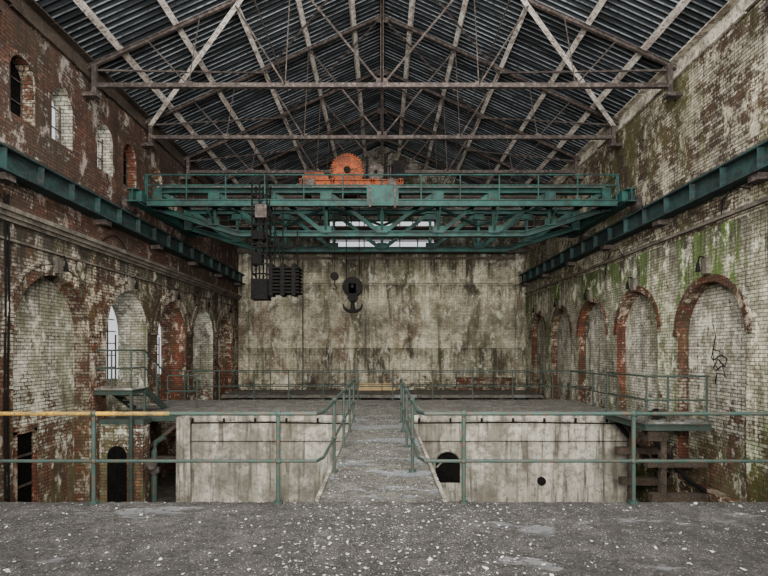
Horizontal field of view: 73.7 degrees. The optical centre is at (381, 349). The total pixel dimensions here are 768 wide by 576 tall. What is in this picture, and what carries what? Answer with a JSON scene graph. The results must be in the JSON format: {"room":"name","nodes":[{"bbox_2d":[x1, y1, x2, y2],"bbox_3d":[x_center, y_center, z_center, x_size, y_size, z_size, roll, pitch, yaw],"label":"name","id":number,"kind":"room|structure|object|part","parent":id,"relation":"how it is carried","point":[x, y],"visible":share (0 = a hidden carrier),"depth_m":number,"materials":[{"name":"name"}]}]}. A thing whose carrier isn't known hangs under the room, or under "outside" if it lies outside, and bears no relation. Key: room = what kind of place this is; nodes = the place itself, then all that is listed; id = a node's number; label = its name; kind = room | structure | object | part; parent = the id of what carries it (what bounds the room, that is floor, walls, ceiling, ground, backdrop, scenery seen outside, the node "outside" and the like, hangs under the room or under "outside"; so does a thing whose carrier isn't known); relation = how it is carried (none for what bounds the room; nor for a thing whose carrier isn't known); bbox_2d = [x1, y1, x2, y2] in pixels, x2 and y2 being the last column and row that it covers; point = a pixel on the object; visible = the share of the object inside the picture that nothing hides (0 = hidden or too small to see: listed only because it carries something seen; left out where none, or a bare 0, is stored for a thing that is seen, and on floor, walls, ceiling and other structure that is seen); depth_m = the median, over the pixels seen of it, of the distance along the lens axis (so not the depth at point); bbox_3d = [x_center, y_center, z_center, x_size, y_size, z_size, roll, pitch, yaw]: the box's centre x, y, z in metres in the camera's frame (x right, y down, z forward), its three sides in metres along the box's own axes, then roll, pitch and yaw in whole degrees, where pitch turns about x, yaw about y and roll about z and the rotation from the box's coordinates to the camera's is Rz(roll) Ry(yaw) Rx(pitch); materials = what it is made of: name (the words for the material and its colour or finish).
{"room":"power station hall","nodes":[
{"label":"power station hall","id":0,"kind":"room"},
{"bbox_2d":[0,0,241,502],"bbox_3d":[-8.390,-1.560,11.800,1.220,12.480,33.600,0,0,0],"label":"wall","id":1,"kind":"structure","parent":0,"point":[58,322],"depth_m":13.96,"materials":[{"name":"brick"}]},
{"bbox_2d":[9,61,22,117],"bbox_3d":[-8.325,-5.825,11.400,0.090,1.370,0.820,0,0,0],"label":"window","id":2,"kind":"structure","parent":1,"relation":"in","point":[15,82],"depth_m":11.60,"materials":[{"name":"metal"}]},
{"bbox_2d":[13,423,36,501],"bbox_3d":[-8.350,2.990,11.930,0.120,2.460,0.760,0,0,0],"label":"door","id":3,"kind":"structure","parent":1,"relation":"in","point":[24,436],"depth_m":11.97,"materials":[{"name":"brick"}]},
{"bbox_2d":[52,106,61,142],"bbox_3d":[-8.295,-5.825,12.820,0.030,1.370,0.820,0,0,0],"label":"window","id":4,"kind":"structure","parent":1,"relation":"in","point":[59,110],"depth_m":13.19,"materials":[{"name":"metal"}]},
{"bbox_2d":[53,255,68,273],"bbox_3d":[-7.842,-2.093,12.550,0.325,0.446,0.200,0,0,0],"label":"wall lamp","id":5,"kind":"object","parent":1,"relation":"attached to","point":[58,266],"visible":1,"depth_m":12.51,"materials":[{"name":"metal"}]},
{"bbox_2d":[0,192,126,501],"bbox_3d":[-7.939,0.516,12.769,0.066,7.928,6.556,0,0,0],"label":"cable","id":6,"kind":"object","parent":1,"relation":"attached to","point":[8,195],"visible":0.79,"depth_m":10.82,"materials":[{"name":"black metal"}]},
{"bbox_2d":[97,139,102,169],"bbox_3d":[-8.295,-5.825,14.800,0.030,1.370,0.820,0,0,0],"label":"window","id":7,"kind":"structure","parent":1,"relation":"in","point":[101,142],"depth_m":15.17,"materials":[{"name":"metal"}]},
{"bbox_2d":[106,319,117,417],"bbox_3d":[-9.125,1.195,16.150,0.250,6.070,2.640,0,0,0],"label":"window","id":8,"kind":"structure","parent":1,"relation":"in","point":[111,401],"depth_m":16.97,"materials":[{"name":"paint"}]},
{"bbox_2d":[5,0,232,207],"bbox_3d":[-7.840,-7.560,16.747,0.280,0.417,23.454,0,0,0],"label":"trim","id":9,"kind":"structure","parent":1,"relation":"attached to","point":[30,11],"depth_m":13.46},
{"bbox_2d":[0,141,244,285],"bbox_3d":[-7.798,-3.870,11.725,0.395,0.740,33.450,0,0,0],"label":"girder","id":10,"kind":"object","parent":1,"relation":"attached to","point":[15,166],"visible":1,"depth_m":13.84,"materials":[{"name":"metal"}]},
{"bbox_2d":[122,152,641,312],"bbox_3d":[0.000,-3.902,17.700,15.720,5.287,5.000,0,0,0],"label":"crane","id":11,"kind":"object","parent":10,"relation":"on","point":[385,185],"visible":0.99,"depth_m":16.42,"materials":[{"name":"teal paint"}]},
{"bbox_3d":[-1.000,-5.480,17.725,3.400,0.480,2.670,0,0,0],"label":"crab frame","id":12,"kind":"part","parent":11,"relation":"part of","materials":[{"name":"orange paint"}]},
{"bbox_3d":[-0.925,-6.033,17.312,3.350,1.025,1.076,0,0,0],"label":"hoist motor","id":13,"kind":"part","parent":11,"relation":"part of","materials":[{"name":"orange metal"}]},
{"bbox_2d":[123,152,127,185],"bbox_3d":[-8.325,-5.825,16.250,0.090,1.370,0.820,0,0,0],"label":"window","id":14,"kind":"structure","parent":1,"relation":"in","point":[125,177],"depth_m":16.54,"materials":[{"name":"metal"}]},
{"bbox_2d":[127,277,138,290],"bbox_3d":[-7.842,-2.093,16.150,0.325,0.446,0.200,0,0,0],"label":"wall lamp","id":15,"kind":"object","parent":1,"relation":"attached to","point":[131,280],"visible":1,"depth_m":16.11,"materials":[{"name":"metal"}]},
{"bbox_2d":[158,334,160,454],"bbox_3d":[-9.125,1.195,19.550,0.250,6.070,2.640,0,0,0],"label":"window","id":16,"kind":"structure","parent":1,"relation":"in","point":[159,374],"depth_m":20.80,"materials":[{"name":"glass"}]},
{"bbox_2d":[171,289,180,300],"bbox_3d":[-7.842,-2.093,19.550,0.325,0.446,0.200,0,0,0],"label":"wall lamp","id":17,"kind":"object","parent":1,"relation":"attached to","point":[174,296],"visible":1,"depth_m":19.50,"materials":[{"name":"stone"}]},
{"bbox_2d":[203,298,210,307],"bbox_3d":[-7.842,-2.093,22.950,0.325,0.446,0.200,0,0,0],"label":"wall lamp","id":18,"kind":"object","parent":1,"relation":"attached to","point":[204,300],"visible":1,"depth_m":22.86,"materials":[{"name":"stone"}]},
{"bbox_2d":[225,305,231,313],"bbox_3d":[-7.842,-2.093,26.200,0.325,0.446,0.200,0,0,0],"label":"wall lamp","id":19,"kind":"object","parent":1,"relation":"attached to","point":[226,306],"visible":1,"depth_m":26.16,"materials":[{"name":"stone"}]},
{"bbox_2d":[99,417,150,502],"bbox_3d":[-7.345,3.320,14.625,1.250,2.720,0.590,0,0,0],"label":"wall","id":20,"kind":"structure","parent":0,"point":[114,431],"depth_m":14.45,"materials":[{"name":"brick"}]},
{"bbox_2d":[315,414,446,502],"bbox_3d":[-0.010,2.000,10.560,1.630,0.320,8.480,0,0,0],"label":"concrete walkway","id":21,"kind":"object","parent":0,"point":[422,481],"visible":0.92,"depth_m":7.99,"materials":[{"name":"grey concrete"}]},
{"bbox_2d":[399,378,767,504],"bbox_3d":[4.180,1.309,9.785,7.540,1.142,7.144,0,0,0],"label":"guard railing","id":22,"kind":"object","parent":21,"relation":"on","point":[404,391],"visible":1,"depth_m":6.25,"materials":[{"name":"teal metal"}]},
{"bbox_2d":[35,0,728,207],"bbox_3d":[0.000,-9.551,18.300,16.700,3.839,20.600,0,0,0],"label":"ceiling","id":23,"kind":"structure","parent":0,"point":[129,22],"depth_m":16.93,"materials":[{"name":"black metal"}]},
{"bbox_2d":[237,147,526,399],"bbox_3d":[0.000,-3.370,28.650,16.000,16.100,0.700,0,0,0],"label":"wall","id":24,"kind":"structure","parent":0,"point":[420,311],"depth_m":28.60,"materials":[{"name":"concrete"}]},
{"bbox_2d":[302,261,302,388],"bbox_3d":[-4.400,-1.370,28.470,0.060,7.100,0.060,0,0,0],"label":"drain pipe","id":25,"kind":"object","parent":24,"relation":"attached to","point":[302,261],"visible":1,"depth_m":28.45,"materials":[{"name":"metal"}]},
{"bbox_2d":[329,221,434,246],"bbox_3d":[0.000,-6.445,28.760,5.960,1.650,0.080,0,0,0],"label":"window","id":26,"kind":"structure","parent":24,"relation":"in","point":[417,240],"depth_m":28.73,"materials":[{"name":"glass"},{"name":"iron"}]},
{"bbox_2d":[98,0,665,222],"bbox_3d":[0.000,-9.068,16.800,15.589,3.924,23.600,0,0,0],"label":"roof truss","id":27,"kind":"structure","parent":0,"point":[233,9],"depth_m":16.25,"materials":[{"name":"grey metal"}]},
{"bbox_2d":[221,390,542,399],"bbox_3d":[0.000,3.455,27.000,16.000,2.450,3.200,0,0,0],"label":"gallery","id":28,"kind":"object","parent":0,"point":[262,394],"visible":0.46,"depth_m":25.66,"materials":[{"name":"metal"}]},
{"bbox_2d":[359,383,395,389],"bbox_3d":[-0.275,2.025,28.370,2.050,0.410,0.140,0,0,0],"label":"barrier","id":29,"kind":"object","parent":28,"relation":"on","point":[360,388],"visible":0.64,"depth_m":28.30,"materials":[{"name":"beige wood"}]},
{"bbox_2d":[229,372,534,394],"bbox_3d":[0.000,1.663,25.500,15.200,1.134,0.114,0,0,0],"label":"guard railing","id":30,"kind":"object","parent":28,"relation":"on","point":[233,384],"visible":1,"depth_m":25.48,"materials":[{"name":"teal metal"}]},
{"bbox_2d":[73,0,690,198],"bbox_3d":[0.000,-9.705,16.800,14.298,3.403,23.600,0,0,0],"label":"roof purlins","id":31,"kind":"structure","parent":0,"point":[81,4],"depth_m":16.83,"materials":[{"name":"grey metal"}]},
{"bbox_2d":[81,0,682,99],"bbox_3d":[0.000,-8.995,13.750,16.000,4.430,0.240,0,0,0],"label":"roof truss","id":32,"kind":"object","parent":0,"point":[93,66],"depth_m":13.73,"materials":[{"name":"grey metal"}]},
{"bbox_2d":[141,14,622,147],"bbox_3d":[0.000,-8.995,17.100,16.000,4.430,0.240,0,0,0],"label":"roof truss","id":33,"kind":"object","parent":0,"point":[377,19],"depth_m":17.07,"materials":[{"name":"grey metal"}]},
{"bbox_2d":[180,68,583,180],"bbox_3d":[0.000,-8.995,20.400,16.000,4.430,0.240,0,0,0],"label":"roof truss","id":34,"kind":"object","parent":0,"point":[378,71],"depth_m":20.38,"materials":[{"name":"grey metal"}]},
{"bbox_2d":[213,108,550,197],"bbox_3d":[0.000,-8.995,23.700,16.000,4.430,0.240,0,0,0],"label":"roof truss","id":35,"kind":"object","parent":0,"point":[378,111],"depth_m":23.67,"materials":[{"name":"grey metal"}]},
{"bbox_2d":[229,140,534,221],"bbox_3d":[0.000,-8.995,26.900,16.000,4.430,0.240,0,0,0],"label":"roof truss","id":36,"kind":"object","parent":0,"point":[353,150],"depth_m":26.89,"materials":[{"name":"grey metal"}]},
{"bbox_2d":[0,501,767,575],"bbox_3d":[0.000,2.052,0.675,16.000,0.356,11.350,0,0,0],"label":"floor","id":37,"kind":"structure","parent":0,"point":[725,549],"depth_m":5.04,"materials":[{"name":"concrete"}]},
{"bbox_2d":[0,378,355,504],"bbox_3d":[-4.315,1.309,9.785,7.270,1.142,7.144,0,0,0],"label":"guard railing","id":38,"kind":"object","parent":37,"relation":"on","point":[278,413],"visible":0.98,"depth_m":6.25,"materials":[{"name":"green metal"}]},
{"bbox_2d":[0,400,767,575],"bbox_3d":[0.651,1.868,11.396,12.727,0.017,15.628,0,0,0],"label":"flakes","id":39,"kind":"object","parent":37,"relation":"on","point":[347,541],"visible":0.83,"depth_m":5.06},
{"bbox_2d":[0,400,767,575],"bbox_3d":[0.646,1.869,11.400,12.729,0.017,15.632,0,0,0],"label":"rubble grit","id":40,"kind":"object","parent":37,"relation":"on","point":[601,503],"visible":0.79,"depth_m":5.21,"materials":[{"name":"grey gravel"}]},
{"bbox_2d":[0,0,767,11],"bbox_3d":[0.000,-8.995,10.150,16.000,4.430,0.240,0,0,0],"label":"roof truss","id":41,"kind":"object","parent":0,"point":[764,8],"depth_m":10.20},
{"bbox_2d":[150,470,641,502],"bbox_3d":[-0.150,4.680,11.800,18.300,0.100,33.600,0,0,0],"label":"floor","id":42,"kind":"structure","parent":0,"point":[166,487],"depth_m":17.07,"materials":[{"name":"grey concrete"}]},
{"bbox_2d":[93,349,197,501],"bbox_3d":[-6.978,2.333,15.393,2.005,4.694,2.465,0,0,0],"label":"staircase","id":43,"kind":"structure","parent":42,"relation":"on","point":[119,392],"depth_m":14.71,"materials":[{"name":"green metal"}]},
{"bbox_3d":[-6.954,0.933,15.392,0.958,1.894,3.006,0,0,22],"label":"handrail","id":44,"kind":"part","parent":43,"relation":"part of","materials":[{"name":"green metal"}]},
{"bbox_2d":[145,435,165,501],"bbox_3d":[-6.384,3.546,14.480,0.451,2.269,0.400,0,0,0],"label":"pipe","id":45,"kind":"object","parent":42,"relation":"on","point":[153,469],"visible":0.85,"depth_m":14.44,"materials":[{"name":"grey metal"}]},
{"bbox_2d":[117,400,226,458],"bbox_3d":[-6.890,3.280,17.325,2.180,2.800,3.950,0,0,0],"label":"landing","id":46,"kind":"object","parent":42,"relation":"on","point":[173,405],"visible":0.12,"depth_m":16.18,"materials":[{"name":"green paint"},{"name":"iron"}]},
{"bbox_2d":[176,399,360,502],"bbox_3d":[-3.330,3.268,16.980,5.140,2.824,4.640,0,0,0],"label":"concrete platform","id":47,"kind":"object","parent":42,"relation":"on","point":[197,437],"visible":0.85,"depth_m":14.80,"materials":[{"name":"concrete"}]},
{"bbox_2d":[171,370,359,399],"bbox_3d":[-4.370,1.309,19.200,7.060,1.142,0.114,0,0,0],"label":"guard railing","id":48,"kind":"object","parent":47,"relation":"on","point":[184,386],"visible":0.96,"depth_m":19.18,"materials":[{"name":"green metal"}]},
{"bbox_2d":[355,400,399,414],"bbox_3d":[-0.010,2.030,17.050,1.560,0.300,4.500,0,0,0],"label":"floor","id":49,"kind":"structure","parent":47,"relation":"attached to","point":[395,404],"depth_m":16.74,"materials":[{"name":"grey concrete"}]},
{"bbox_2d":[408,399,626,502],"bbox_3d":[3.960,3.268,17.004,6.440,2.824,4.592,0,0,0],"label":"concrete platform","id":50,"kind":"object","parent":42,"relation":"on","point":[487,437],"visible":0.78,"depth_m":14.80,"materials":[{"name":"concrete"}]},
{"bbox_2d":[359,370,592,399],"bbox_3d":[3.500,1.309,19.200,8.800,1.142,0.114,0,0,0],"label":"guard railing","id":51,"kind":"object","parent":50,"relation":"on","point":[392,386],"visible":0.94,"depth_m":19.18,"materials":[{"name":"green metal"}]},
{"bbox_2d":[569,370,618,410],"bbox_3d":[7.000,1.309,17.100,0.120,1.142,3.914,0,0,0],"label":"guard railing","id":52,"kind":"object","parent":50,"relation":"on","point":[592,373],"visible":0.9,"depth_m":16.98,"materials":[{"name":"teal metal"}]},
{"bbox_2d":[603,411,712,502],"bbox_3d":[7.167,3.185,13.525,1.633,2.890,2.350,0,0,0],"label":"balcony","id":53,"kind":"object","parent":42,"relation":"on","point":[656,431],"visible":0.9,"depth_m":12.55,"materials":[{"name":"green paint"}]},
{"bbox_2d":[605,371,709,421],"bbox_3d":[7.165,1.169,13.525,1.590,1.142,2.264,0,0,0],"label":"guard railing","id":54,"kind":"object","parent":53,"relation":"on","point":[646,399],"visible":1,"depth_m":12.43,"materials":[{"name":"green metal"}]},
{"bbox_2d":[636,408,689,421],"bbox_3d":[7.268,1.626,13.185,1.366,0.248,1.228,0,0,-44],"label":"debris heap","id":55,"kind":"object","parent":53,"relation":"on","point":[655,409],"visible":0.57,"depth_m":12.93,"materials":[{"name":"grey stone"}]},
{"bbox_2d":[524,0,767,502],"bbox_3d":[8.100,-1.560,11.800,0.400,12.480,33.600,0,0,0],"label":"wall","id":56,"kind":"structure","parent":0,"point":[664,326],"depth_m":13.73,"materials":[{"name":"brick"}]},
{"bbox_2d":[532,305,538,313],"bbox_3d":[7.842,-2.093,26.200,0.325,0.446,0.200,0,0,0],"label":"wall lamp","id":57,"kind":"object","parent":56,"relation":"attached to","point":[536,306],"visible":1,"depth_m":26.13,"materials":[{"name":"stone"}]},
{"bbox_2d":[553,298,560,307],"bbox_3d":[7.842,-2.093,22.950,0.325,0.446,0.200,0,0,0],"label":"wall lamp","id":58,"kind":"object","parent":56,"relation":"attached to","point":[558,300],"visible":1,"depth_m":22.86,"materials":[{"name":"metal"}]},
{"bbox_2d":[583,289,592,300],"bbox_3d":[7.842,-2.093,19.550,0.325,0.446,0.200,0,0,0],"label":"wall lamp","id":59,"kind":"object","parent":56,"relation":"attached to","point":[589,292],"visible":1,"depth_m":19.50,"materials":[{"name":"metal"}]},
{"bbox_2d":[625,277,636,290],"bbox_3d":[7.842,-2.093,16.150,0.325,0.446,0.200,0,0,0],"label":"wall lamp","id":60,"kind":"object","parent":56,"relation":"attached to","point":[633,281],"visible":1,"depth_m":16.11,"materials":[{"name":"metal"}]},
{"bbox_2d":[523,0,758,207],"bbox_3d":[7.840,-7.562,16.807,0.280,0.413,23.574,0,0,0],"label":"trim","id":61,"kind":"structure","parent":56,"relation":"attached to","point":[732,11],"depth_m":13.46,"materials":[{"name":"beige concrete"}]},
{"bbox_2d":[519,139,767,285],"bbox_3d":[7.798,-3.870,11.725,0.395,0.740,33.450,0,0,0],"label":"girder","id":62,"kind":"object","parent":56,"relation":"attached to","point":[750,166],"visible":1,"depth_m":13.72,"materials":[{"name":"metal"}]},
{"bbox_2d":[604,185,750,279],"bbox_3d":[7.875,-3.074,14.603,0.178,1.116,7.418,0,0,0],"label":"cable","id":63,"kind":"object","parent":56,"relation":"attached to","point":[735,185],"visible":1,"depth_m":11.86,"materials":[{"name":"black rubber"}]},
{"bbox_2d":[695,255,710,273],"bbox_3d":[7.842,-2.093,12.550,0.325,0.446,0.200,0,0,0],"label":"wall lamp","id":64,"kind":"object","parent":56,"relation":"attached to","point":[705,261],"visible":1,"depth_m":12.51,"materials":[{"name":"metal"}]},
{"bbox_2d":[711,324,726,383],"bbox_3d":[7.950,0.090,12.076,0.030,1.426,0.570,0,0,0],"label":"cable","id":65,"kind":"object","parent":56,"relation":"attached to","point":[713,359],"visible":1,"depth_m":12.15,"materials":[{"name":"black metal"}]}
]}

